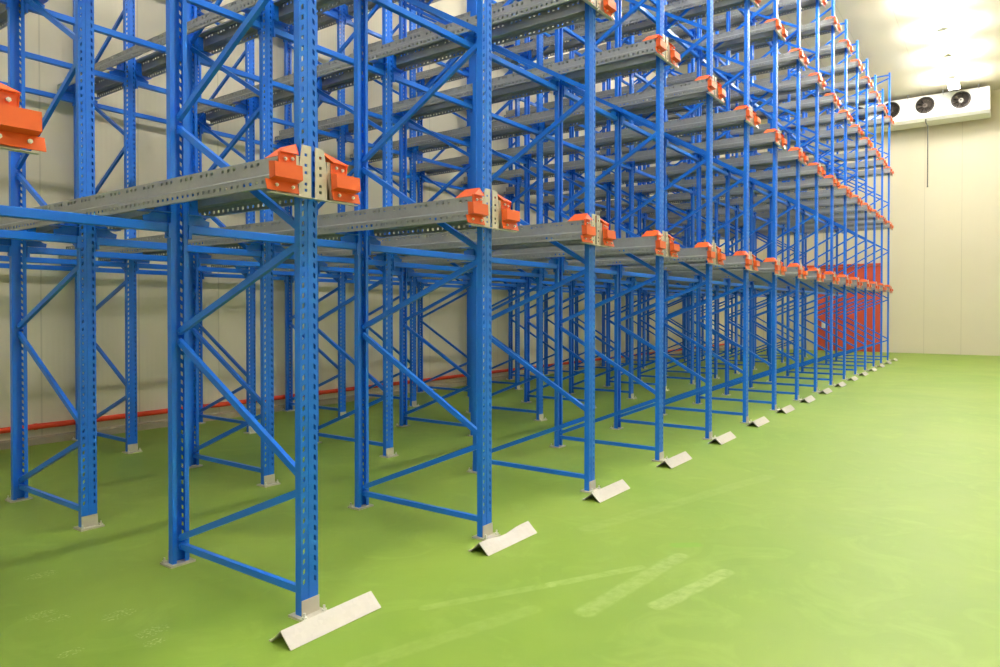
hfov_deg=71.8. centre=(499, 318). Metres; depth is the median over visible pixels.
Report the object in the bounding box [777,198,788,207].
bar
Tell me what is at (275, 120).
bar
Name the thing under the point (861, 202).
rail
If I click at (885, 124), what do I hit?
rail
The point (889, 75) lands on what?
frame
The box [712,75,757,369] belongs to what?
frame
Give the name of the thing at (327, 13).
bar
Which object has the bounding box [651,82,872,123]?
rail
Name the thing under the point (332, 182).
rail
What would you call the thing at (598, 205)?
bar
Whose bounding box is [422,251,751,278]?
rail
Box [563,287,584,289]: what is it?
bar
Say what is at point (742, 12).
bar
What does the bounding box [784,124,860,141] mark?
rail
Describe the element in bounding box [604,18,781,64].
rail
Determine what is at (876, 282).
rail
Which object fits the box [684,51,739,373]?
frame
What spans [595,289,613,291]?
bar
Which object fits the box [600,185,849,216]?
rail
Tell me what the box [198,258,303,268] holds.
bar
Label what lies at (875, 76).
frame
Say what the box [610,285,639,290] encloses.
bar
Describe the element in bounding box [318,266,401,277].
bar
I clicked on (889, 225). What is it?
rail
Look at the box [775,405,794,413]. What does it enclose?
guard
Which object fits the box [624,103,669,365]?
frame
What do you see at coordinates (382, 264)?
bar
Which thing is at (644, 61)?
rail
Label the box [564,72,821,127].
rail
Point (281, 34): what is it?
bar
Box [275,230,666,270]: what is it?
rail
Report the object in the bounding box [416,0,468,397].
frame
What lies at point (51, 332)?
wall
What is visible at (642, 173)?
bar
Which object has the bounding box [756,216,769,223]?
bar
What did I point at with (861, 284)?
rail
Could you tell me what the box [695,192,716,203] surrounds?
bar
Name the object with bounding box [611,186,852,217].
rail
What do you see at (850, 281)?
rail
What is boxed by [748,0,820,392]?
frame
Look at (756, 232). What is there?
frame
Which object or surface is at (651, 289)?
bar
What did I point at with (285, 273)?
bar
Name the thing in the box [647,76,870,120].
rail
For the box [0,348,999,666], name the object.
floor
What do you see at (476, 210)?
rail
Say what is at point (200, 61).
bar
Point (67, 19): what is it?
bar
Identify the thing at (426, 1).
rail
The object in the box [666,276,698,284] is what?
bar
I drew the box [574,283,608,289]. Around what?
bar
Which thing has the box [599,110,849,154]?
rail
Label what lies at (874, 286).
rail
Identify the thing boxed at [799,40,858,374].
frame
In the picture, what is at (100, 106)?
bar
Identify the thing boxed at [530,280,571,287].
bar
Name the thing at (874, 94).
rail
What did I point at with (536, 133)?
bar
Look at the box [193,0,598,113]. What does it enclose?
rail
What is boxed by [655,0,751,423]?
frame
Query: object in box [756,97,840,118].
rail
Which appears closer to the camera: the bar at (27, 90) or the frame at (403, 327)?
the bar at (27, 90)
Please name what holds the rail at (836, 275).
attached to the frame at (604, 128)
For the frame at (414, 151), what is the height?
7.865 m
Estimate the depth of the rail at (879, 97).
19.07 m
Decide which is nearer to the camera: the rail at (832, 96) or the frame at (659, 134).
the frame at (659, 134)
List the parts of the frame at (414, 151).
plate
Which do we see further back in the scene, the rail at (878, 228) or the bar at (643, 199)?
the rail at (878, 228)
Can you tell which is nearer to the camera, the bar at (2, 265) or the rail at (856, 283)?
the bar at (2, 265)
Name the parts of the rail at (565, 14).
plate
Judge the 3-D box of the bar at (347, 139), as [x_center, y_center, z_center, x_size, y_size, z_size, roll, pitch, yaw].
[-1.795,-2.524,10.266,0.068,0.086,1.346,0,1,36]
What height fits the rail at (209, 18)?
0.265 m
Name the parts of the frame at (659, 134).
plate, plate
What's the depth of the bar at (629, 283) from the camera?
11.16 m
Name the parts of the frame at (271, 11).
plate, plate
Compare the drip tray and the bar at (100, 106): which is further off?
the drip tray
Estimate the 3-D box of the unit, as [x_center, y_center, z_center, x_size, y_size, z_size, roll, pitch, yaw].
[14.326,-6.106,24.217,4.652,3.220,0.970,0,1,36]
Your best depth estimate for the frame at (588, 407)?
5.79 m
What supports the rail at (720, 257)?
attached to the frame at (414, 151)
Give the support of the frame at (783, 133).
on the floor
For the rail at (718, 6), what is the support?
attached to the frame at (421, 174)
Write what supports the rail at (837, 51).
attached to the frame at (643, 346)
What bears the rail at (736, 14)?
attached to the frame at (547, 204)
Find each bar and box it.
[0,0,9,9]
[0,45,125,86]
[0,81,74,105]
[0,205,171,237]
[0,230,79,248]
[0,245,11,256]
[0,255,126,270]
[0,263,73,270]
[25,2,180,56]
[26,247,181,261]
[95,103,193,128]
[96,237,263,260]
[96,268,194,278]
[135,80,247,117]
[136,263,248,275]
[187,0,262,33]
[188,225,358,254]
[197,56,302,92]
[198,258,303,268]
[202,127,283,148]
[202,273,286,282]
[255,270,339,280]
[256,115,339,141]
[273,27,385,79]
[273,252,385,269]
[292,277,353,282]
[318,95,401,127]
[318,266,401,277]
[321,9,339,22]
[335,158,353,165]
[345,18,408,53]
[345,136,411,159]
[346,275,411,283]
[368,0,476,54]
[368,167,418,181]
[368,244,476,261]
[368,281,419,287]
[393,74,472,112]
[393,262,472,274]
[407,2,452,22]
[407,123,469,149]
[407,272,469,281]
[416,155,468,174]
[416,279,468,284]
[423,178,466,190]
[423,283,466,289]
[431,59,468,78]
[483,48,558,94]
[483,109,539,137]
[483,147,526,166]
[483,176,516,186]
[483,257,558,271]
[483,269,539,279]
[483,277,526,284]
[483,283,516,288]
[492,287,509,291]
[520,98,548,110]
[520,183,554,196]
[520,201,545,209]
[520,284,554,290]
[530,162,571,179]
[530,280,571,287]
[543,134,584,153]
[543,274,584,280]
[563,27,584,44]
[563,89,618,123]
[563,195,584,202]
[563,265,617,276]
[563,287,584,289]
[574,176,608,189]
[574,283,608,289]
[595,47,631,74]
[595,153,631,172]
[595,203,614,210]
[595,278,631,285]
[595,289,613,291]
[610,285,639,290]
[611,188,639,200]
[621,119,655,141]
[621,210,644,219]
[621,271,654,277]
[629,0,655,23]
[634,73,655,88]
[634,168,655,179]
[634,281,654,285]
[641,197,655,204]
[641,287,654,290]
[666,29,699,60]
[666,141,699,163]
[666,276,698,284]
[667,181,693,195]
[667,284,692,288]
[667,289,688,293]
[668,206,688,213]
[676,21,693,38]
[680,104,693,114]
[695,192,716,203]
[701,159,728,177]
[701,279,727,286]
[701,287,716,291]
[702,59,728,82]
[718,201,736,211]
[729,282,751,288]
[730,83,752,104]
[730,174,751,189]
[737,6,752,24]
[753,186,771,198]
[753,285,771,288]
[754,22,772,48]
[754,103,772,120]
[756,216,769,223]
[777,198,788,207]
[777,288,788,292]
[778,122,789,134]
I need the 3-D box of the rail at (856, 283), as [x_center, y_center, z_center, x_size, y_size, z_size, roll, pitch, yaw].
[5.976,-0.872,17.934,6.040,0.265,0.268,0,1,36]
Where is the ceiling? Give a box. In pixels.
[567,0,999,126]
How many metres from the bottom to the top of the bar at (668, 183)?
0.086 m
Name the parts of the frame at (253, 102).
plate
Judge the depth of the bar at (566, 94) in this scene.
8.31 m
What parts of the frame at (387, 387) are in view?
plate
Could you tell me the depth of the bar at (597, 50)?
10.78 m
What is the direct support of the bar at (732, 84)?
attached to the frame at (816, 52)
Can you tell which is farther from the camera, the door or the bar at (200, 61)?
the door
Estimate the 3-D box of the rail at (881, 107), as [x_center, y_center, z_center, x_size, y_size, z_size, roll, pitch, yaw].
[8.533,-6.030,21.409,6.040,0.265,0.268,0,1,36]
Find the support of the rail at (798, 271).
attached to the frame at (510, 106)
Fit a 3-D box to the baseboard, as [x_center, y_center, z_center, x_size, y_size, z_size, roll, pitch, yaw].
[-0.754,1.304,13.955,0.070,0.085,35.700,0,1,36]
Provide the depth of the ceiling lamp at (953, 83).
21.69 m
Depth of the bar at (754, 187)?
13.98 m
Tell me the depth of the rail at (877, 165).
20.22 m
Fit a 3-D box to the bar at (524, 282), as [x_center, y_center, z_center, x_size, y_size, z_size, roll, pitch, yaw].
[0.017,-0.590,10.770,0.068,0.086,1.346,0,1,36]
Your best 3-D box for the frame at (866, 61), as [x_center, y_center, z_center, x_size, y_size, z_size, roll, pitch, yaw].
[8.793,-2.627,17.849,1.330,7.865,0.428,0,1,36]
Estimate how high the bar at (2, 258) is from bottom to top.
0.086 m
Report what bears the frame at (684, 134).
on the floor
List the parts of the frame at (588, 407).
plate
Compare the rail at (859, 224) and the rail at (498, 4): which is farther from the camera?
the rail at (859, 224)
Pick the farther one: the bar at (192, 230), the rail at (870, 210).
the rail at (870, 210)
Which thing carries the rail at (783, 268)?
attached to the frame at (516, 143)
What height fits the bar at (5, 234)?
0.086 m
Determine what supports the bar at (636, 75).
attached to the frame at (608, 81)
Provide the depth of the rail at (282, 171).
3.62 m
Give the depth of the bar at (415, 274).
9.42 m
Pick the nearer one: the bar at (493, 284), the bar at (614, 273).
the bar at (614, 273)
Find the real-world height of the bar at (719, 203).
0.086 m
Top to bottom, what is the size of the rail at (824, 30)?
0.265 m
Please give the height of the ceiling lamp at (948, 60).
0.290 m
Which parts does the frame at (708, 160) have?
plate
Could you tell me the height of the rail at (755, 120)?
0.265 m
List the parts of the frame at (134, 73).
plate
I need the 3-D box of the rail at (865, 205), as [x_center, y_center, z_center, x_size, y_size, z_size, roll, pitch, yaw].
[6.828,-2.824,19.090,6.040,0.265,0.268,0,1,36]
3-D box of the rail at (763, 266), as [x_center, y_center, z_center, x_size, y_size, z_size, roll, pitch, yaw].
[1.716,-0.808,12.048,6.040,0.265,0.268,0,1,36]
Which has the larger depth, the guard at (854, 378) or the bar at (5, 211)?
the guard at (854, 378)
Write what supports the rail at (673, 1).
attached to the frame at (510, 106)
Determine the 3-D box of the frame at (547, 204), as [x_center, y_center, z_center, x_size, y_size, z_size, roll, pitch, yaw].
[1.561,-2.606,15.909,1.330,7.865,0.428,0,1,36]
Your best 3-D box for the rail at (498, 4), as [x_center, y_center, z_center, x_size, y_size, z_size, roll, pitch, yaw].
[0.011,-4.371,9.655,6.040,0.265,0.268,0,1,36]
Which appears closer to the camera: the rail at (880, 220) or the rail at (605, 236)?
the rail at (605, 236)
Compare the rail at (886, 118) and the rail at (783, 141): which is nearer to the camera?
the rail at (783, 141)
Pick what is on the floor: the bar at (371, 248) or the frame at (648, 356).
the frame at (648, 356)
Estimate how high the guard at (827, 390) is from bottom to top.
0.069 m
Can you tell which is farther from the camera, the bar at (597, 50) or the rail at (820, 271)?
the rail at (820, 271)
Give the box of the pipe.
[0,343,729,433]
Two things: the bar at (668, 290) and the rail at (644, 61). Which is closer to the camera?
the rail at (644, 61)
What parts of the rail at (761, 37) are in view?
plate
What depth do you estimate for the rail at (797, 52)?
12.53 m
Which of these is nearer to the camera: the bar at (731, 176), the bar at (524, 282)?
the bar at (524, 282)
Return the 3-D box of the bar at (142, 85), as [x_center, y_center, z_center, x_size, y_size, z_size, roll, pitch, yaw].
[-3.499,-2.498,7.912,0.068,0.086,1.346,0,1,36]
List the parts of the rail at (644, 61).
plate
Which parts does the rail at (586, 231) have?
plate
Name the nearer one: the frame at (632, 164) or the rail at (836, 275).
the frame at (632, 164)
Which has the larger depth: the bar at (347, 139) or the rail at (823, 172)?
the rail at (823, 172)
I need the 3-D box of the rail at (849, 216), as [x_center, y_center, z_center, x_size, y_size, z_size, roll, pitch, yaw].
[7.681,-2.837,20.267,6.040,0.265,0.268,0,1,36]
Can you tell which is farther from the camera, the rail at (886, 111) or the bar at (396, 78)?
the rail at (886, 111)
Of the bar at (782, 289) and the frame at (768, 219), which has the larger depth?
the frame at (768, 219)
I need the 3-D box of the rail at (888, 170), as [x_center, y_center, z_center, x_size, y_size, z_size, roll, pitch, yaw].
[9.385,-4.513,22.603,6.040,0.265,0.268,0,1,36]
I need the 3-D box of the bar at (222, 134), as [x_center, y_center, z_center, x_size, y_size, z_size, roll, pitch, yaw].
[-3.603,-2.518,9.781,0.068,0.086,1.346,0,1,36]
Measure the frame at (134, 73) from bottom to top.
7.865 m
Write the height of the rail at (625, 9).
0.265 m
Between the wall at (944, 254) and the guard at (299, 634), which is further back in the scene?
the wall at (944, 254)
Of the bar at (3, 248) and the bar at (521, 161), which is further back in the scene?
the bar at (521, 161)
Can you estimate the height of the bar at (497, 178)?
0.086 m
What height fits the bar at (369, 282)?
0.086 m
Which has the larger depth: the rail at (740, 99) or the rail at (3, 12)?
the rail at (740, 99)
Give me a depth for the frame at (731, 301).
23.80 m
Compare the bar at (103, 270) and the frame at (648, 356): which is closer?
the bar at (103, 270)
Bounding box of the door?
[785,263,880,351]
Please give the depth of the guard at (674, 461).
6.79 m
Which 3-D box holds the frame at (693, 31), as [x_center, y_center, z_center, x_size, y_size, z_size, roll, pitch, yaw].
[3.477,-2.591,14.522,1.330,7.865,0.428,0,1,36]
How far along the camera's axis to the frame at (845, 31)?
15.22 m
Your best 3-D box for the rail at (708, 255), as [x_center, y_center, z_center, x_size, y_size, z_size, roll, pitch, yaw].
[0.011,-0.782,9.694,6.040,0.265,0.268,0,1,36]
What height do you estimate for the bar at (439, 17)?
0.086 m
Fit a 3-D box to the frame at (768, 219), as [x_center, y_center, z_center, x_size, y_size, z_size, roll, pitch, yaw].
[6.886,-2.643,19.230,1.330,7.865,0.428,0,1,36]
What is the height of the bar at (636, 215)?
0.086 m
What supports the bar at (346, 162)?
attached to the frame at (414, 151)
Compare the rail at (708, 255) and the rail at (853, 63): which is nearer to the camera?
the rail at (708, 255)
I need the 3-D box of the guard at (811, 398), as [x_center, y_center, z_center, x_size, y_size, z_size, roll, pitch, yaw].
[5.139,1.338,11.558,0.160,0.069,0.550,0,1,36]
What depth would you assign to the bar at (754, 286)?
14.06 m
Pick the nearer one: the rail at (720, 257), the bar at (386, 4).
the bar at (386, 4)
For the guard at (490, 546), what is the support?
on the floor
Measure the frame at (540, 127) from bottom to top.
7.865 m
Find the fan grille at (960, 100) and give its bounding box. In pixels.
[953,95,967,106]
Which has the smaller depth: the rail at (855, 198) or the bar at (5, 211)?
the bar at (5, 211)
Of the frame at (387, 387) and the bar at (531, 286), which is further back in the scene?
the bar at (531, 286)
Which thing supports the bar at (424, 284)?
attached to the frame at (516, 143)
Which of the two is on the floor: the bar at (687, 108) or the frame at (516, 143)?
the frame at (516, 143)
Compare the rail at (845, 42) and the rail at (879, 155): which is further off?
the rail at (879, 155)
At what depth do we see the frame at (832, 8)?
14.03 m
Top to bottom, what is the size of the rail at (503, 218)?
0.265 m
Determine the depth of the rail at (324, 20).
10.04 m
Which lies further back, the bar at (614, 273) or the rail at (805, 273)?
the rail at (805, 273)
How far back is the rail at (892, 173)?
21.38 m
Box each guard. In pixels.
[269,591,380,650]
[468,521,536,555]
[582,479,629,502]
[656,451,691,468]
[708,431,736,444]
[746,416,769,426]
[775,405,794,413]
[799,395,815,402]
[817,388,832,393]
[833,381,846,386]
[846,376,857,380]
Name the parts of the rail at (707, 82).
plate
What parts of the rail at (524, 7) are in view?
plate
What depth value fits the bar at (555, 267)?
7.05 m
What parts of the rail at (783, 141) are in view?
plate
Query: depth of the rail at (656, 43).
7.62 m
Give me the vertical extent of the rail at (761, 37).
0.265 m
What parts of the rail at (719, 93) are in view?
plate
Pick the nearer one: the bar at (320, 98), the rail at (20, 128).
the rail at (20, 128)
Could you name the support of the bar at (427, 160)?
attached to the frame at (421, 174)
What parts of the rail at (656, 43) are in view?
plate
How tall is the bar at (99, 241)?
0.086 m
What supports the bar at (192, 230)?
attached to the frame at (362, 493)
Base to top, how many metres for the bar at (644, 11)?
0.086 m
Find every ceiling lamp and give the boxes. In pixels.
[935,22,951,47]
[941,49,955,70]
[946,71,959,89]
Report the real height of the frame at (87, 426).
7.865 m
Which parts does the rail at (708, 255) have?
plate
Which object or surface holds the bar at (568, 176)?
attached to the frame at (527, 54)
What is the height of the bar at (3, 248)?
0.086 m
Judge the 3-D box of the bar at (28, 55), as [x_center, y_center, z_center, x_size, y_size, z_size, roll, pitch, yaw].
[-4.352,-2.485,6.735,0.068,0.086,1.346,0,1,36]
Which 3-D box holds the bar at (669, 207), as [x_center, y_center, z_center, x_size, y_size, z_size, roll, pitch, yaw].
[4.277,-2.594,16.634,0.068,0.086,1.346,0,1,36]
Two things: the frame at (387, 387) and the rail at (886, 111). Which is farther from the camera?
the rail at (886, 111)
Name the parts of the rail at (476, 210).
plate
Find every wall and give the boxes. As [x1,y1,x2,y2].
[0,0,734,440]
[738,89,999,355]
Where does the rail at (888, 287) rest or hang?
attached to the frame at (731, 301)
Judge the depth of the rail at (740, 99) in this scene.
13.86 m
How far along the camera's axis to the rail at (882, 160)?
19.96 m
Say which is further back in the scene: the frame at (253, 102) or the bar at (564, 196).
the bar at (564, 196)
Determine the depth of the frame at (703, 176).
21.48 m
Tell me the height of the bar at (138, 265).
0.086 m
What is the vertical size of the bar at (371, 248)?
0.086 m
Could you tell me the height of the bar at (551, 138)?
0.086 m
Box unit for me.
[834,84,990,186]
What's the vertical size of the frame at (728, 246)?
7.865 m
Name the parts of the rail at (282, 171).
plate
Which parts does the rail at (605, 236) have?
plate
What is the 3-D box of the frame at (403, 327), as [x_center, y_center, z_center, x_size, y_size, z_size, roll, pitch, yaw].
[-0.783,-2.526,8.637,1.330,7.865,0.428,0,1,36]
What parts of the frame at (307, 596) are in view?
plate, plate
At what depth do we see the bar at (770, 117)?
14.31 m
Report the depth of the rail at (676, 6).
10.46 m
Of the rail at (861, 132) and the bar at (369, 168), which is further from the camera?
the rail at (861, 132)
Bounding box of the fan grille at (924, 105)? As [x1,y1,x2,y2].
[917,98,932,111]
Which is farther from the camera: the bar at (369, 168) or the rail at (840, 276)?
the rail at (840, 276)
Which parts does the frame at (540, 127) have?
plate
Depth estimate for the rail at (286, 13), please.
6.64 m
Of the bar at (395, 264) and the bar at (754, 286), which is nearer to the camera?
the bar at (395, 264)
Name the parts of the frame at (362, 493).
plate, plate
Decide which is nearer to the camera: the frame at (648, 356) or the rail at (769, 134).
the rail at (769, 134)
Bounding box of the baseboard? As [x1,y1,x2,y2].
[0,346,733,449]
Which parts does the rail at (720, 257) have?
plate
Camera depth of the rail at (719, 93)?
9.13 m
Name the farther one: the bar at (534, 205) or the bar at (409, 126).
the bar at (534, 205)
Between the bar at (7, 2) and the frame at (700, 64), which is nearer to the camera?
the bar at (7, 2)
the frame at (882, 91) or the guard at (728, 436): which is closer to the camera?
the guard at (728, 436)
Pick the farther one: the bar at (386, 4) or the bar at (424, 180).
the bar at (424, 180)
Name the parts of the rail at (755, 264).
plate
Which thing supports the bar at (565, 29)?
attached to the frame at (527, 54)
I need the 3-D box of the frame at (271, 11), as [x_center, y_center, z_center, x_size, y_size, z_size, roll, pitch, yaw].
[-2.488,-2.501,6.282,1.330,7.865,0.428,0,1,36]
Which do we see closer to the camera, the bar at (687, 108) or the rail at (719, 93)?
the rail at (719, 93)
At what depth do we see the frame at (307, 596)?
3.67 m
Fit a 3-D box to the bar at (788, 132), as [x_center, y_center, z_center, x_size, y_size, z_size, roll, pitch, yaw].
[6.185,-4.228,15.235,0.068,0.086,1.346,0,1,36]
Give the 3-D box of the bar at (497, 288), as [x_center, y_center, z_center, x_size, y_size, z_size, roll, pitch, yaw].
[-0.195,-0.631,14.511,0.068,0.086,1.346,0,1,36]
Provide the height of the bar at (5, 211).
0.086 m
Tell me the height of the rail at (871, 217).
0.265 m
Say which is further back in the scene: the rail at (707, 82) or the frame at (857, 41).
the frame at (857, 41)
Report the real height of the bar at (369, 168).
0.086 m
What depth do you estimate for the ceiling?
19.16 m
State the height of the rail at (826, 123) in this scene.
0.265 m
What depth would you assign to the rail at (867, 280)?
17.80 m
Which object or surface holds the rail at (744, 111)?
attached to the frame at (421, 174)
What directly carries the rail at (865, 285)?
attached to the frame at (648, 356)
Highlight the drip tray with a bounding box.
[840,107,990,137]
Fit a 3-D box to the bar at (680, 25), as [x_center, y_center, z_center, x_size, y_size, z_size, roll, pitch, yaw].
[3.529,-5.740,13.553,0.068,0.086,1.346,0,1,36]
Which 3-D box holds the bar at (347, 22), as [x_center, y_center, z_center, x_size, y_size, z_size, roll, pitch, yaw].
[-1.795,-4.174,10.248,0.068,0.086,1.346,0,1,36]
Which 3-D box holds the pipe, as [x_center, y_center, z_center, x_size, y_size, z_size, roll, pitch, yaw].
[-0.742,1.142,13.945,0.094,0.074,33.700,0,1,36]
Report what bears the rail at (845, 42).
attached to the frame at (643, 346)
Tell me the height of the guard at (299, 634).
0.069 m
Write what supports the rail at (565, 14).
attached to the frame at (253, 102)
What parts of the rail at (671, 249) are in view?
plate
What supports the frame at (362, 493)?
on the floor
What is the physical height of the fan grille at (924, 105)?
0.516 m
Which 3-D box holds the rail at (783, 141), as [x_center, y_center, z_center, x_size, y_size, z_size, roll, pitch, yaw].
[1.887,-2.749,12.264,6.040,0.265,0.268,0,1,36]
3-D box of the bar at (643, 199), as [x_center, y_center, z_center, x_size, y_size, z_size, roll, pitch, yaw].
[3.425,-2.581,15.457,0.068,0.086,1.346,0,1,36]
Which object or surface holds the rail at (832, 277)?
attached to the frame at (604, 128)
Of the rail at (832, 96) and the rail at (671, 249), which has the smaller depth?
the rail at (671, 249)
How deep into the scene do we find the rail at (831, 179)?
14.88 m
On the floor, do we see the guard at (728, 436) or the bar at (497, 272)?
the guard at (728, 436)
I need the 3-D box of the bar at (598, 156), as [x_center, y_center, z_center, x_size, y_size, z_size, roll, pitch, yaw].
[1.825,-2.534,11.234,0.068,0.086,1.346,0,1,36]
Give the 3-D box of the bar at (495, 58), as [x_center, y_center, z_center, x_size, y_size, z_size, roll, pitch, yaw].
[0.220,-2.488,7.013,0.068,0.086,1.346,0,1,36]
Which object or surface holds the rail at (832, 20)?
attached to the frame at (604, 128)
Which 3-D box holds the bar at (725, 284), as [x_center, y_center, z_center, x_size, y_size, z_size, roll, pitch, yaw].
[3.629,-0.601,11.743,0.068,0.086,1.346,0,1,36]
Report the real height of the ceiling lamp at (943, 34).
0.290 m
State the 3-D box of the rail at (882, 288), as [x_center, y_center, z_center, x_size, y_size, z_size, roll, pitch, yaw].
[8.533,-0.911,21.465,6.040,0.265,0.268,0,1,36]
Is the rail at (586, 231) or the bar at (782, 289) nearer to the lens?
the rail at (586, 231)
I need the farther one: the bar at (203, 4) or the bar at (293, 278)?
the bar at (293, 278)
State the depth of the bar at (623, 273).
9.20 m
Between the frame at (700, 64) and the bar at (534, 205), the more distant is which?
the bar at (534, 205)
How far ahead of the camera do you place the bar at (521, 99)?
13.60 m
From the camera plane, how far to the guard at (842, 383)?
13.85 m
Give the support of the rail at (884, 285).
attached to the frame at (684, 134)
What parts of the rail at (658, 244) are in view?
plate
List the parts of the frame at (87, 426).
plate, plate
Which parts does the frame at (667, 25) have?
plate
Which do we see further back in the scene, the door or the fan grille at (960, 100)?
the door
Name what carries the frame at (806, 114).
on the floor
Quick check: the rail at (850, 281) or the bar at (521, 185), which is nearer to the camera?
the bar at (521, 185)
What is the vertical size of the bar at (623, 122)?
0.086 m
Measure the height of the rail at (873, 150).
0.265 m
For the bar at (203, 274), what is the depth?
9.57 m
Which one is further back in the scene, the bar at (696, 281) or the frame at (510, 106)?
the frame at (510, 106)
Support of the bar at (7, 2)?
attached to the frame
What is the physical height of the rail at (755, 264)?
0.265 m
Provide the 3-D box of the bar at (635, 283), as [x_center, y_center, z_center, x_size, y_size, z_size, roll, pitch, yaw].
[2.677,-0.609,12.432,0.068,0.086,1.346,0,1,36]
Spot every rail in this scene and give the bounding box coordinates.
[0,0,42,29]
[0,83,46,154]
[0,144,314,230]
[36,148,360,235]
[57,0,257,89]
[59,188,492,258]
[94,0,353,97]
[98,190,519,260]
[181,213,595,265]
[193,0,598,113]
[205,0,615,124]
[211,215,615,267]
[275,34,667,140]
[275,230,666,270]
[292,0,398,36]
[302,37,680,142]
[320,231,679,271]
[349,0,516,54]
[350,75,715,157]
[353,242,715,275]
[369,77,725,161]
[369,243,725,276]
[416,0,752,80]
[416,105,752,171]
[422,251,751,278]
[424,0,760,83]
[425,0,440,3]
[425,107,760,175]
[432,252,759,279]
[461,128,780,184]
[461,258,780,280]
[492,20,787,101]
[492,130,786,184]
[492,258,786,281]
[504,0,672,45]
[504,48,803,117]
[504,147,803,194]
[504,263,802,283]
[514,0,680,45]
[521,264,807,284]
[543,0,821,65]
[543,162,821,202]
[547,267,820,285]
[549,163,825,204]
[550,73,825,134]
[563,268,825,286]
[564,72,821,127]
[574,175,836,209]
[575,271,836,287]
[580,176,840,211]
[581,272,839,287]
[583,22,840,84]
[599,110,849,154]
[599,274,848,288]
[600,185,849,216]
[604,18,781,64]
[611,110,852,154]
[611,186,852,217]
[612,275,851,289]
[623,195,860,222]
[634,195,862,223]
[636,277,859,290]
[637,125,863,164]
[646,137,870,168]
[646,202,869,226]
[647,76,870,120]
[647,279,869,291]
[648,279,862,290]
[650,205,872,228]
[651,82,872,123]
[668,209,878,231]
[669,150,880,181]
[669,281,877,292]
[670,148,878,178]
[670,211,880,232]
[680,215,885,235]
[690,216,887,236]
[695,283,884,293]
[701,166,892,190]
[701,221,891,238]
[704,223,893,239]
[704,282,879,292]
[705,285,891,294]
[721,285,886,292]
[723,59,861,90]
[730,65,863,90]
[756,92,837,113]
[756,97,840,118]
[760,95,880,119]
[760,104,886,124]
[761,39,850,64]
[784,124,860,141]
[785,116,892,135]
[786,16,837,34]
[793,116,894,134]
[800,280,871,289]
[805,45,853,60]
[805,139,872,155]
[822,158,885,170]
[829,160,887,171]
[838,168,893,179]
[840,91,878,102]
[852,109,887,117]
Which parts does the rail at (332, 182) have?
plate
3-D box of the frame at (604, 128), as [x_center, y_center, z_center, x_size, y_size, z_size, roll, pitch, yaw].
[2.413,-2.619,17.086,1.330,7.865,0.428,0,1,36]
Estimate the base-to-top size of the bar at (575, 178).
0.086 m
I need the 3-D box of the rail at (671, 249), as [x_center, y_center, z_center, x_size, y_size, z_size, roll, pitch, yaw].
[-0.669,-0.772,8.754,6.040,0.265,0.268,0,1,36]
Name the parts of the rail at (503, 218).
plate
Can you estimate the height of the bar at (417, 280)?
0.086 m
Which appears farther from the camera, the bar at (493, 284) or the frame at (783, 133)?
the frame at (783, 133)
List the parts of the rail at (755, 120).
plate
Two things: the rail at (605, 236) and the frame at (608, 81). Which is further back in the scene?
the frame at (608, 81)
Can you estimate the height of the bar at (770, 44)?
0.086 m
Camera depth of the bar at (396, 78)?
7.69 m
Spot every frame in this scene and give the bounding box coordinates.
[0,0,120,531]
[57,0,151,453]
[137,0,326,621]
[179,0,289,487]
[192,0,264,433]
[275,1,353,418]
[302,0,404,457]
[335,0,499,540]
[350,0,422,406]
[393,0,483,436]
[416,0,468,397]
[459,0,600,493]
[461,0,549,420]
[462,21,523,389]
[504,23,563,379]
[517,17,599,408]
[543,46,596,374]
[545,0,667,461]
[563,3,638,398]
[574,76,624,372]
[599,72,647,368]
[601,2,670,390]
[608,0,715,439]
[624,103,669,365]
[634,7,696,384]
[646,115,687,362]
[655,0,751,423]
[667,31,720,378]
[667,114,705,359]
[681,134,720,356]
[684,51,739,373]
[692,0,779,410]
[701,112,734,354]
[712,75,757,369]
[721,0,802,400]
[723,105,769,365]
[739,101,785,362]
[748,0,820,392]
[755,114,795,357]
[765,97,807,357]
[766,0,834,385]
[784,19,847,379]
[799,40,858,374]
[813,59,868,370]
[823,75,876,366]
[835,89,883,363]
[846,72,890,360]
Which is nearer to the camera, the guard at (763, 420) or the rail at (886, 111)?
the guard at (763, 420)
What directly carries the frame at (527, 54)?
on the floor
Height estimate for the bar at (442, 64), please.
0.086 m
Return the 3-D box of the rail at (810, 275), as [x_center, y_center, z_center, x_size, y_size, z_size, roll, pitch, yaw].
[3.420,-0.834,14.402,6.040,0.265,0.268,0,1,36]
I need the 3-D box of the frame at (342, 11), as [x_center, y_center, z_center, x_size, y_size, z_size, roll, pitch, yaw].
[-2.699,-2.542,10.023,1.330,7.865,0.428,0,1,36]
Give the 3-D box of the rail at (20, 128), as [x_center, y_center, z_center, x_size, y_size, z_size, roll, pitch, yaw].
[-4.078,-0.720,4.045,6.040,0.265,0.268,0,1,36]
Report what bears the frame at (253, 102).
on the floor
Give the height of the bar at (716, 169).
0.086 m
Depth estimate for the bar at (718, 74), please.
11.89 m
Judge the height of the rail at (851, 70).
0.265 m
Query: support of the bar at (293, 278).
attached to the frame at (414, 151)
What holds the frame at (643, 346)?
on the floor
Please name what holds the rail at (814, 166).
attached to the frame at (547, 204)
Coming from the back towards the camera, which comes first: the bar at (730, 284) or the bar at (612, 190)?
the bar at (612, 190)
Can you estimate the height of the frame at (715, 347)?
7.865 m
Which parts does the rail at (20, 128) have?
plate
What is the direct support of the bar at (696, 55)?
attached to the frame at (667, 25)

